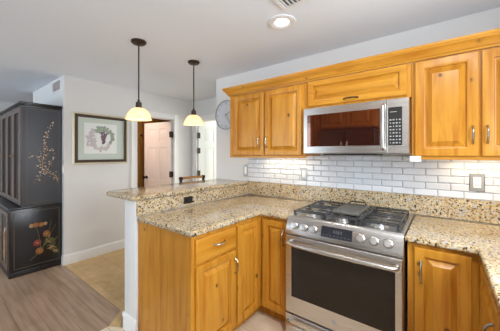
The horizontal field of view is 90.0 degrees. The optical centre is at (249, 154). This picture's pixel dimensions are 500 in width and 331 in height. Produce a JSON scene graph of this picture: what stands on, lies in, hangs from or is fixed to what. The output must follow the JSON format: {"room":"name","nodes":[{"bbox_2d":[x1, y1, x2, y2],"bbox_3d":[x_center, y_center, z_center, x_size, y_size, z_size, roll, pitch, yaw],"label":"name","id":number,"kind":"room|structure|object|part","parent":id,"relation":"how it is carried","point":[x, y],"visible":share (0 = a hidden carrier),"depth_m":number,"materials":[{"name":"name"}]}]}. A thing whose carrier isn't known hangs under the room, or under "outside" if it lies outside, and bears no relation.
{"room":"kitchen","nodes":[
{"label":"kitchen","id":0,"kind":"room"},
{"bbox_2d":[0,101,14,111],"bbox_3d":[-4.715,0.200,4.756,0.200,2.370,9.300,0,0,37],"label":"wall","id":1,"kind":"structure","parent":0,"point":[3,105],"depth_m":4.71,"materials":[{"name":"white paint"}]},
{"bbox_2d":[33,77,60,105],"bbox_3d":[-2.906,0.200,3.644,1.335,2.370,0.120,0,0,37],"label":"wall","id":2,"kind":"structure","parent":0,"point":[44,95],"depth_m":3.53,"materials":[{"name":"white paint"}]},
{"bbox_2d":[52,78,61,93],"bbox_3d":[-2.532,-0.889,3.272,0.350,0.157,0.015,0,0,37],"label":"air vent","id":3,"kind":"object","parent":2,"relation":"in","point":[56,85],"visible":1,"depth_m":3.26,"materials":[{"name":"white metal"}]},
{"bbox_2d":[0,265,120,330],"bbox_3d":[-4.333,1.425,1.632,4.610,0.080,4.810,0,0,37],"label":"floor","id":4,"kind":"structure","parent":0,"point":[55,298],"depth_m":2.32,"materials":[{"name":"brown wood"}]},
{"bbox_2d":[0,101,61,278],"bbox_3d":[-3.110,0.392,3.404,1.526,1.985,0.498,0,0,37],"label":"tall cabinet","id":5,"kind":"object","parent":4,"relation":"on","point":[30,133],"visible":1,"depth_m":2.99,"materials":[{"name":"black wood"}]},
{"bbox_3d":[-3.627,0.022,3.632,0.359,1.125,0.022,0,0,38],"label":"door","id":6,"kind":"part","parent":5,"relation":"part of","materials":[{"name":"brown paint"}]},
{"bbox_3d":[-3.113,0.977,3.103,0.359,0.655,0.018,0,0,38],"label":"door","id":7,"kind":"part","parent":5,"relation":"part of","materials":[{"name":"brown paint"}]},
{"bbox_3d":[-3.338,0.022,3.410,0.359,1.125,0.022,0,0,38],"label":"door","id":8,"kind":"part","parent":5,"relation":"part of","materials":[{"name":"brown paint"}]},
{"bbox_3d":[-2.823,0.977,2.881,0.359,0.655,0.018,0,0,38],"label":"door","id":9,"kind":"part","parent":5,"relation":"part of","materials":[{"name":"brown paint"}]},
{"bbox_3d":[-3.048,0.022,3.188,0.359,1.125,0.022,0,0,38],"label":"door","id":10,"kind":"part","parent":5,"relation":"part of","materials":[{"name":"brown paint"}]},
{"bbox_3d":[-2.759,0.022,2.965,0.359,1.125,0.022,0,0,38],"label":"door","id":11,"kind":"part","parent":5,"relation":"part of","materials":[{"name":"brown paint"}]},
{"bbox_3d":[-3.107,0.620,3.409,1.500,0.026,0.487,0,0,38],"label":"waist molding","id":12,"kind":"part","parent":5,"relation":"part of","materials":[{"name":"black paint"}]},
{"bbox_3d":[-3.079,-0.576,3.443,1.526,0.050,0.398,0,0,38],"label":"cornice","id":13,"kind":"part","parent":5,"relation":"part of","materials":[{"name":"black paint"}]},
{"bbox_2d":[28,122,58,182],"bbox_3d":[-2.478,-0.018,3.016,0.013,0.760,0.296,0,0,38],"label":"painting","id":14,"kind":"object","parent":5,"relation":"attached to","point":[43,137],"depth_m":3.01,"materials":[{"name":"gold metal"}]},
{"bbox_2d":[29,220,58,260],"bbox_3d":[-2.473,1.020,3.013,0.006,0.433,0.288,0,0,38],"label":"flower painting","id":15,"kind":"object","parent":5,"relation":"attached to","point":[43,234],"depth_m":3.00,"materials":[{"name":"multicoloured paint"}]},
{"bbox_2d":[61,254,63,265],"bbox_3d":[-2.337,1.322,3.123,0.067,0.125,0.014,0,0,37],"label":"baseboard","id":16,"kind":"structure","parent":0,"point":[62,256],"depth_m":3.11,"materials":[{"name":"white paint"}]},
{"bbox_2d":[61,75,191,254],"bbox_3d":[-1.752,0.200,3.952,0.120,2.370,2.012,0,0,37],"label":"wall","id":17,"kind":"structure","parent":0,"point":[91,218],"depth_m":3.44,"materials":[{"name":"white paint"}]},
{"bbox_2d":[64,239,124,265],"bbox_3d":[-2.054,1.322,3.449,0.014,0.125,0.846,0,0,37],"label":"baseboard","id":18,"kind":"structure","parent":17,"relation":"attached to","point":[74,257],"depth_m":3.37,"materials":[{"name":"white paint"}]},
{"bbox_2d":[72,111,127,164],"bbox_3d":[-2.039,-0.205,3.457,0.026,0.680,0.708,0,0,37],"label":"framed picture","id":19,"kind":"object","parent":17,"relation":"attached to","point":[96,138],"visible":1,"depth_m":3.42,"materials":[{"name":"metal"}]},
{"bbox_2d":[84,122,116,153],"bbox_3d":[-2.051,-0.213,3.450,0.002,0.410,0.416,0,0,37],"label":"print","id":20,"kind":"object","parent":19,"relation":"attached to","point":[99,137],"depth_m":3.44,"materials":[{"name":"grey paper"}]},
{"bbox_2d":[131,108,178,187],"bbox_3d":[-1.533,0.344,4.124,0.018,2.080,0.863,0,0,37],"label":"trim","id":21,"kind":"structure","parent":17,"relation":"attached to","point":[175,118],"depth_m":4.11,"materials":[{"name":"white paint"}]},
{"bbox_2d":[143,122,172,186],"bbox_3d":[-1.658,0.401,4.535,0.672,1.943,0.188,0,0,26],"label":"door","id":22,"kind":"structure","parent":17,"relation":"in","point":[158,137],"depth_m":4.51,"materials":[{"name":"beige paint"}]},
{"bbox_2d":[137,118,169,186],"bbox_3d":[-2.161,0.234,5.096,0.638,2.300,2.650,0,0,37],"label":"door frame","id":23,"kind":"structure","parent":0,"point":[140,124],"depth_m":4.75,"materials":[{"name":"brown wood"}]},
{"bbox_3d":[-2.403,0.234,4.336,0.020,2.200,1.130,0,0,38],"label":"door","id":24,"kind":"part","parent":23,"relation":"part of","materials":[{"name":"brown wood"}]},
{"bbox_2d":[65,248,285,330],"bbox_3d":[-1.740,1.425,2.473,7.700,0.080,9.300,0,0,37],"label":"floor","id":25,"kind":"structure","parent":0,"point":[105,273],"depth_m":2.68,"materials":[{"name":"beige tile"}]},
{"bbox_2d":[138,221,238,330],"bbox_3d":[-0.460,0.947,1.867,0.674,0.876,0.414,0,0,37],"label":"base cabinet","id":26,"kind":"object","parent":25,"relation":"on","point":[185,283],"visible":0.95,"depth_m":1.68,"materials":[{"name":"brown wood"}]},
{"bbox_3d":[-0.604,0.947,1.725,0.619,0.876,0.012,0,0,38],"label":"panel","id":27,"kind":"part","parent":26,"relation":"part of","materials":[{"name":"brown wood"}]},
{"bbox_3d":[-0.223,0.611,1.699,0.020,0.157,0.377,0,0,38],"label":"drawer","id":28,"kind":"part","parent":26,"relation":"part of","materials":[{"name":"brown wood"}]},
{"bbox_3d":[-0.223,0.987,1.698,0.021,0.565,0.377,0,0,38],"label":"door","id":29,"kind":"part","parent":26,"relation":"part of","materials":[{"name":"brown wood"}]},
{"bbox_3d":[-0.097,0.815,1.819,0.038,0.122,0.015,0,0,38],"label":"handle","id":30,"kind":"part","parent":26,"relation":"part of","materials":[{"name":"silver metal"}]},
{"bbox_2d":[179,175,204,182],"bbox_3d":[-0.638,0.841,3.287,0.422,1.088,0.421,0,0,37],"label":"bar stool","id":31,"kind":"object","parent":25,"relation":"on","point":[201,176],"visible":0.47,"depth_m":3.38,"materials":[{"name":"brown wood"}]},
{"bbox_3d":[-0.789,0.317,3.404,0.040,0.032,0.345,0,0,38],"label":"rail","id":32,"kind":"part","parent":31,"relation":"part of","materials":[{"name":"brown wood"}]},
{"bbox_2d":[231,215,286,330],"bbox_3d":[0.036,0.947,2.328,0.881,0.876,0.918,0,0,37],"label":"base cabinet","id":33,"kind":"object","parent":25,"relation":"on","point":[260,249],"visible":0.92,"depth_m":2.00,"materials":[{"name":"brown wood"}]},
{"bbox_2d":[138,194,316,237],"bbox_3d":[-0.088,0.489,2.154,0.882,0.038,1.349,0,0,37],"label":"countertop","id":34,"kind":"structure","parent":33,"relation":"on","point":[195,220],"depth_m":1.98,"materials":[{"name":"stone"}]},
{"bbox_3d":[-0.011,0.904,1.974,0.021,0.731,0.275,0,0,38],"label":"door","id":35,"kind":"part","parent":33,"relation":"part of","materials":[{"name":"brown wood"}]},
{"bbox_3d":[0.196,0.904,2.030,0.228,0.731,0.021,0,0,38],"label":"door","id":36,"kind":"part","parent":33,"relation":"part of","materials":[{"name":"brown wood"}]},
{"bbox_2d":[285,200,413,330],"bbox_3d":[0.750,0.907,1.889,0.764,0.954,0.744,0,0,37],"label":"gas range","id":37,"kind":"object","parent":25,"relation":"on","point":[344,272],"visible":0.91,"depth_m":1.64,"materials":[{"name":"silver metal"}]},
{"bbox_3d":[0.326,0.528,1.844,0.051,0.053,0.044,0,0,38],"label":"knob","id":38,"kind":"part","parent":37,"relation":"part of","materials":[{"name":"silver metal"}]},
{"bbox_3d":[0.546,1.234,1.625,0.729,0.029,0.072,0,0,38],"label":"handle","id":39,"kind":"part","parent":37,"relation":"part of","materials":[{"name":"silver metal"}]},
{"bbox_3d":[0.384,0.528,1.800,0.051,0.053,0.044,0,0,38],"label":"knob","id":40,"kind":"part","parent":37,"relation":"part of","materials":[{"name":"silver metal"}]},
{"bbox_3d":[0.580,1.264,1.668,0.758,0.151,0.042,0,0,38],"label":"drawer","id":41,"kind":"part","parent":37,"relation":"part of","materials":[{"name":"silver metal"}]},
{"bbox_3d":[0.442,0.528,1.755,0.051,0.053,0.044,0,0,38],"label":"knob","id":42,"kind":"part","parent":37,"relation":"part of","materials":[{"name":"silver metal"}]},
{"bbox_3d":[0.486,0.462,1.924,0.100,0.020,0.100,0,0,38],"label":"burner","id":43,"kind":"part","parent":37,"relation":"part of","materials":[{"name":"silver metal"}]},
{"bbox_3d":[0.545,0.649,1.624,0.729,0.029,0.075,0,0,38],"label":"handle","id":44,"kind":"part","parent":37,"relation":"part of","materials":[{"name":"silver metal"}]},
{"bbox_3d":[0.654,0.462,1.764,0.090,0.020,0.090,0,0,38],"label":"burner","id":45,"kind":"part","parent":37,"relation":"part of","materials":[{"name":"silver metal"}]},
{"bbox_3d":[0.580,0.889,1.668,0.758,0.574,0.042,0,0,38],"label":"oven door","id":46,"kind":"part","parent":37,"relation":"part of","materials":[{"name":"silver metal"}]},
{"bbox_3d":[0.586,0.529,1.675,0.760,0.125,0.054,0,0,38],"label":"control panel","id":47,"kind":"part","parent":37,"relation":"part of","materials":[{"name":"silver metal"}]},
{"bbox_2d":[332,201,369,215],"bbox_3d":[0.794,0.411,1.940,0.186,0.037,0.380,0,0,37],"label":"griddle","id":48,"kind":"object","parent":37,"relation":"on","point":[348,209],"visible":1,"depth_m":1.90,"materials":[{"name":"grey metal"}]},
{"bbox_2d":[288,203,413,236],"bbox_3d":[0.785,0.472,1.935,0.764,0.014,0.626,0,0,38],"label":"cooktop","id":49,"kind":"object","parent":37,"relation":"in","point":[332,222],"depth_m":1.73,"materials":[{"name":"silver metal"}]},
{"bbox_3d":[0.689,0.528,1.565,0.051,0.053,0.044,0,0,38],"label":"knob","id":50,"kind":"part","parent":37,"relation":"part of","materials":[{"name":"silver metal"}]},
{"bbox_3d":[0.750,0.528,1.518,0.051,0.053,0.044,0,0,38],"label":"knob","id":51,"kind":"part","parent":37,"relation":"part of","materials":[{"name":"silver metal"}]},
{"bbox_3d":[0.851,0.462,1.644,0.115,0.020,0.115,0,0,38],"label":"burner","id":52,"kind":"part","parent":37,"relation":"part of","materials":[{"name":"silver metal"}]},
{"bbox_3d":[0.811,0.528,1.471,0.051,0.053,0.044,0,0,38],"label":"knob","id":53,"kind":"part","parent":37,"relation":"part of","materials":[{"name":"silver metal"}]},
{"bbox_2d":[407,242,481,330],"bbox_3d":[1.222,0.947,1.591,0.326,0.876,0.644,0,0,37],"label":"base cabinet","id":54,"kind":"object","parent":25,"relation":"on","point":[443,285],"visible":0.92,"depth_m":1.36,"materials":[{"name":"brown wood"}]},
{"bbox_3d":[0.962,0.669,1.409,0.015,0.132,0.038,0,0,38],"label":"handle","id":55,"kind":"part","parent":54,"relation":"part of","materials":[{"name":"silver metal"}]},
{"bbox_2d":[480,264,499,330],"bbox_3d":[0.911,0.947,0.436,0.690,0.876,2.856,0,0,37],"label":"base cabinet","id":56,"kind":"object","parent":25,"relation":"on","point":[489,311],"visible":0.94,"depth_m":1.02,"materials":[{"name":"brown wood"}]},
{"bbox_2d":[405,215,499,311],"bbox_3d":[0.793,0.489,0.515,0.972,0.038,2.878,0,0,37],"label":"countertop","id":57,"kind":"structure","parent":56,"relation":"on","point":[481,239],"depth_m":1.41,"materials":[{"name":"stone"}]},
{"bbox_3d":[0.854,0.664,0.898,0.038,0.132,0.015,0,0,38],"label":"handle","id":58,"kind":"part","parent":56,"relation":"part of","materials":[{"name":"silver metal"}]},
{"bbox_3d":[0.699,0.904,0.652,0.021,0.731,0.460,0,0,38],"label":"door","id":59,"kind":"part","parent":56,"relation":"part of","materials":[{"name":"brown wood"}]},
{"bbox_2d":[125,184,245,330],"bbox_3d":[-0.517,0.871,2.495,0.175,1.028,1.375,0,0,37],"label":"wall","id":60,"kind":"structure","parent":0,"point":[131,220],"depth_m":1.94,"materials":[{"name":"white paint"}]},
{"bbox_2d":[122,311,136,330],"bbox_3d":[-0.521,1.322,2.489,0.203,0.125,1.389,0,0,37],"label":"baseboard","id":61,"kind":"structure","parent":60,"relation":"attached to","point":[128,323],"depth_m":1.94,"materials":[{"name":"white paint"}]},
{"bbox_2d":[106,179,247,200],"bbox_3d":[-0.654,0.339,2.579,0.515,0.036,1.406,0,0,37],"label":"bar ledge","id":62,"kind":"object","parent":60,"relation":"on","point":[147,192],"visible":1,"depth_m":2.33,"materials":[{"name":"stone"}]},
{"bbox_2d":[136,184,247,215],"bbox_3d":[-0.446,0.413,2.429,0.018,0.111,1.350,0,0,37],"label":"granite splash","id":63,"kind":"object","parent":60,"relation":"attached to","point":[143,207],"visible":1,"depth_m":2.22,"materials":[{"name":"beige stone"}]},
{"bbox_2d":[184,196,192,203],"bbox_3d":[-0.555,0.414,2.263,0.009,0.060,0.100,0,0,37],"label":"wall outlet","id":64,"kind":"object","parent":63,"relation":"attached to","point":[189,199],"visible":1,"depth_m":2.26,"materials":[{"name":"black plastic"}]},
{"bbox_2d":[192,97,215,180],"bbox_3d":[-0.520,0.200,4.350,1.590,2.370,0.120,0,0,37],"label":"wall","id":65,"kind":"structure","parent":0,"point":[206,106],"depth_m":4.54,"materials":[{"name":"white paint"}]},
{"bbox_2d":[193,114,214,180],"bbox_3d":[-0.677,0.342,4.384,0.980,2.085,0.018,0,0,37],"label":"trim","id":66,"kind":"structure","parent":65,"relation":"attached to","point":[210,116],"depth_m":4.63,"materials":[{"name":"white paint"}]},
{"bbox_2d":[198,123,215,180],"bbox_3d":[-0.678,0.391,4.880,0.777,1.963,0.188,0,0,-38],"label":"door","id":67,"kind":"structure","parent":65,"relation":"in","point":[206,133],"depth_m":4.75,"materials":[{"name":"white paint"}]},
{"bbox_2d":[0,0,499,102],"bbox_3d":[-1.740,-1.036,2.473,7.700,0.100,9.300,0,0,37],"label":"ceiling","id":68,"kind":"structure","parent":0,"point":[42,42],"depth_m":2.04,"materials":[{"name":"white paint"}]},
{"bbox_2d":[125,38,151,120],"bbox_3d":[-0.972,-0.643,2.185,0.220,0.684,0.220,0,0,37],"label":"pendant lamp","id":69,"kind":"object","parent":68,"relation":"hanging from","point":[138,113],"visible":1,"depth_m":2.15,"materials":[{"name":"beige glass"}]},
{"bbox_3d":[-0.972,-0.352,2.185,0.220,0.102,0.220,0,0,38],"label":"lamp shade","id":70,"kind":"part","parent":69,"relation":"part of","materials":[{"name":"white glass"}]},
{"bbox_3d":[-0.972,-0.710,2.185,0.011,0.492,0.012,0,0,38],"label":"rod","id":71,"kind":"part","parent":69,"relation":"part of","materials":[{"name":"brown metal"}]},
{"bbox_2d":[136,100,141,107],"bbox_3d":[-0.972,-0.432,2.185,0.068,0.082,0.068,0,0,38],"label":"socket","id":72,"kind":"object","parent":69,"relation":"attached to","point":[138,104],"depth_m":2.17,"materials":[{"name":"brown metal"}]},
{"bbox_2d":[183,60,203,125],"bbox_3d":[-0.600,-0.649,2.669,0.220,0.672,0.220,0,0,37],"label":"pendant lamp","id":73,"kind":"object","parent":68,"relation":"hanging from","point":[193,119],"visible":1,"depth_m":2.63,"materials":[{"name":"beige glass"}]},
{"bbox_3d":[-0.600,-0.364,2.669,0.220,0.102,0.220,0,0,38],"label":"lamp shade","id":74,"kind":"part","parent":73,"relation":"part of","materials":[{"name":"white glass"}]},
{"bbox_3d":[-0.600,-0.716,2.669,0.011,0.480,0.012,0,0,38],"label":"rod","id":75,"kind":"part","parent":73,"relation":"part of","materials":[{"name":"brown metal"}]},
{"bbox_2d":[268,14,295,29],"bbox_3d":[0.238,-0.979,1.866,0.210,0.012,0.210,0,0,37],"label":"recessed light","id":76,"kind":"object","parent":68,"relation":"in","point":[282,21],"visible":1,"depth_m":1.85,"materials":[{"name":"white paint"}]},
{"bbox_2d":[272,0,309,10],"bbox_3d":[0.257,-0.977,1.492,0.300,0.017,0.305,0,0,37],"label":"ceiling vent","id":77,"kind":"object","parent":68,"relation":"in","point":[284,5],"visible":1,"depth_m":1.62,"materials":[{"name":"white metal"}]},
{"bbox_2d":[216,7,499,224],"bbox_3d":[0.896,0.200,2.353,3.290,2.370,0.120,0,0,37],"label":"wall","id":78,"kind":"structure","parent":0,"point":[227,167],"depth_m":2.29,"materials":[{"name":"white paint"}]},
{"bbox_2d":[215,100,229,128],"bbox_3d":[-0.306,-0.500,3.187,0.372,0.372,0.018,0,0,37],"label":"wall clock","id":79,"kind":"object","parent":78,"relation":"attached to","point":[222,115],"visible":0.66,"depth_m":3.21,"materials":[{"name":"silver metal"}]},
{"bbox_2d":[244,164,247,175],"bbox_3d":[-0.054,0.195,2.998,0.066,0.140,0.012,0,0,37],"label":"wall switch","id":80,"kind":"object","parent":78,"relation":"attached to","point":[245,166],"visible":1,"depth_m":2.99,"materials":[{"name":"white plastic"}]},
{"bbox_2d":[230,83,319,157],"bbox_3d":[0.217,-0.293,2.547,0.883,0.657,0.384,0,0,37],"label":"upper cabinet","id":81,"kind":"object","parent":78,"relation":"attached to","point":[269,123],"visible":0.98,"depth_m":2.39,"materials":[{"name":"brown wood"}]},
{"bbox_3d":[-0.020,-0.296,2.544,0.383,0.609,0.021,0,0,38],"label":"door","id":82,"kind":"part","parent":81,"relation":"part of","materials":[{"name":"brown wood"}]},
{"bbox_3d":[0.139,0.024,2.446,0.883,0.023,0.018,0,0,38],"label":"light rail","id":83,"kind":"part","parent":81,"relation":"part of","materials":[{"name":"brown wood"}]},
{"bbox_3d":[0.300,-0.298,2.298,0.380,0.614,0.021,0,0,38],"label":"door","id":84,"kind":"part","parent":81,"relation":"part of","materials":[{"name":"brown wood"}]},
{"bbox_2d":[222,28,499,96],"bbox_3d":[0.880,-0.663,2.034,2.684,0.082,0.390,0,0,37],"label":"crown molding","id":85,"kind":"structure","parent":81,"relation":"attached to","point":[490,38],"depth_m":1.77,"materials":[{"name":"brown wood"}]},
{"bbox_2d":[301,168,306,179],"bbox_3d":[0.544,0.200,2.523,0.070,0.120,0.012,0,0,37],"label":"wall switch","id":86,"kind":"object","parent":78,"relation":"attached to","point":[303,170],"visible":1,"depth_m":2.52,"materials":[{"name":"white plastic"}]},
{"bbox_2d":[306,63,411,108],"bbox_3d":[0.873,-0.504,2.043,0.771,0.234,0.384,0,0,37],"label":"upper cabinet","id":87,"kind":"object","parent":78,"relation":"attached to","point":[392,82],"visible":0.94,"depth_m":1.88,"materials":[{"name":"brown wood"}]},
{"bbox_2d":[304,97,411,154],"bbox_3d":[0.858,-0.188,2.023,0.762,0.391,0.432,0,0,37],"label":"microwave","id":88,"kind":"object","parent":87,"relation":"attached to","point":[379,127],"visible":0.98,"depth_m":1.84,"materials":[{"name":"silver metal"}]},
{"bbox_3d":[0.922,-0.189,1.734,0.024,0.337,0.051,0,0,38],"label":"handle","id":89,"kind":"part","parent":88,"relation":"part of","materials":[{"name":"silver metal"}]},
{"bbox_3d":[1.009,-0.193,1.704,0.131,0.377,0.022,0,0,38],"label":"control panel","id":90,"kind":"part","parent":88,"relation":"part of","materials":[{"name":"silver metal"}]},
{"bbox_2d":[248,155,499,201],"bbox_3d":[1.020,0.165,2.173,2.634,0.306,0.014,0,0,37],"label":"backsplash","id":91,"kind":"structure","parent":78,"relation":"attached to","point":[390,174],"depth_m":2.09,"materials":[{"name":"white tile"}]},
{"bbox_2d":[248,181,499,224],"bbox_3d":[1.021,0.394,2.168,2.624,0.150,0.020,0,0,37],"label":"granite splash","id":92,"kind":"object","parent":78,"relation":"attached to","point":[483,211],"visible":0.9,"depth_m":2.03,"materials":[{"name":"beige stone"}]},
{"bbox_2d":[412,46,499,159],"bbox_3d":[1.453,-0.293,1.598,0.688,0.657,0.384,0,0,37],"label":"upper cabinet","id":93,"kind":"object","parent":78,"relation":"attached to","point":[456,98],"visible":0.94,"depth_m":1.54,"materials":[{"name":"brown wood"}]},
{"bbox_3d":[1.233,-0.300,1.582,0.318,0.626,0.021,0,0,38],"label":"door","id":94,"kind":"part","parent":93,"relation":"part of","materials":[{"name":"brown wood"}]},
{"bbox_3d":[1.376,0.024,1.497,0.688,0.023,0.018,0,0,38],"label":"light rail","id":95,"kind":"part","parent":93,"relation":"part of","materials":[{"name":"brown wood"}]},
{"bbox_3d":[1.321,-0.116,1.481,0.015,0.112,0.037,0,0,38],"label":"handle","id":96,"kind":"part","parent":93,"relation":"part of","materials":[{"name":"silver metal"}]},
{"bbox_3d":[1.372,-0.116,1.442,0.015,0.112,0.037,0,0,38],"label":"handle","id":97,"kind":"part","parent":93,"relation":"part of","materials":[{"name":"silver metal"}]},
{"bbox_3d":[1.495,-0.300,1.381,0.318,0.626,0.021,0,0,38],"label":"door","id":98,"kind":"part","parent":93,"relation":"part of","materials":[{"name":"brown wood"}]},
{"bbox_2d":[469,173,484,191],"bbox_3d":[1.574,0.197,1.734,0.082,0.125,0.009,0,0,37],"label":"wall outlet","id":99,"kind":"object","parent":78,"relation":"attached to","point":[476,181],"visible":1,"depth_m":1.73,"materials":[{"name":"grey plastic"}]},
{"bbox_2d":[410,156,420,161],"bbox_3d":[1.121,0.032,1.694,0.064,0.038,0.052,0,0,37],"label":"power adapter","id":100,"kind":"object","parent":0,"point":[412,158],"visible":0.92,"depth_m":1.67,"materials":[{"name":"white plastic"}]}
]}

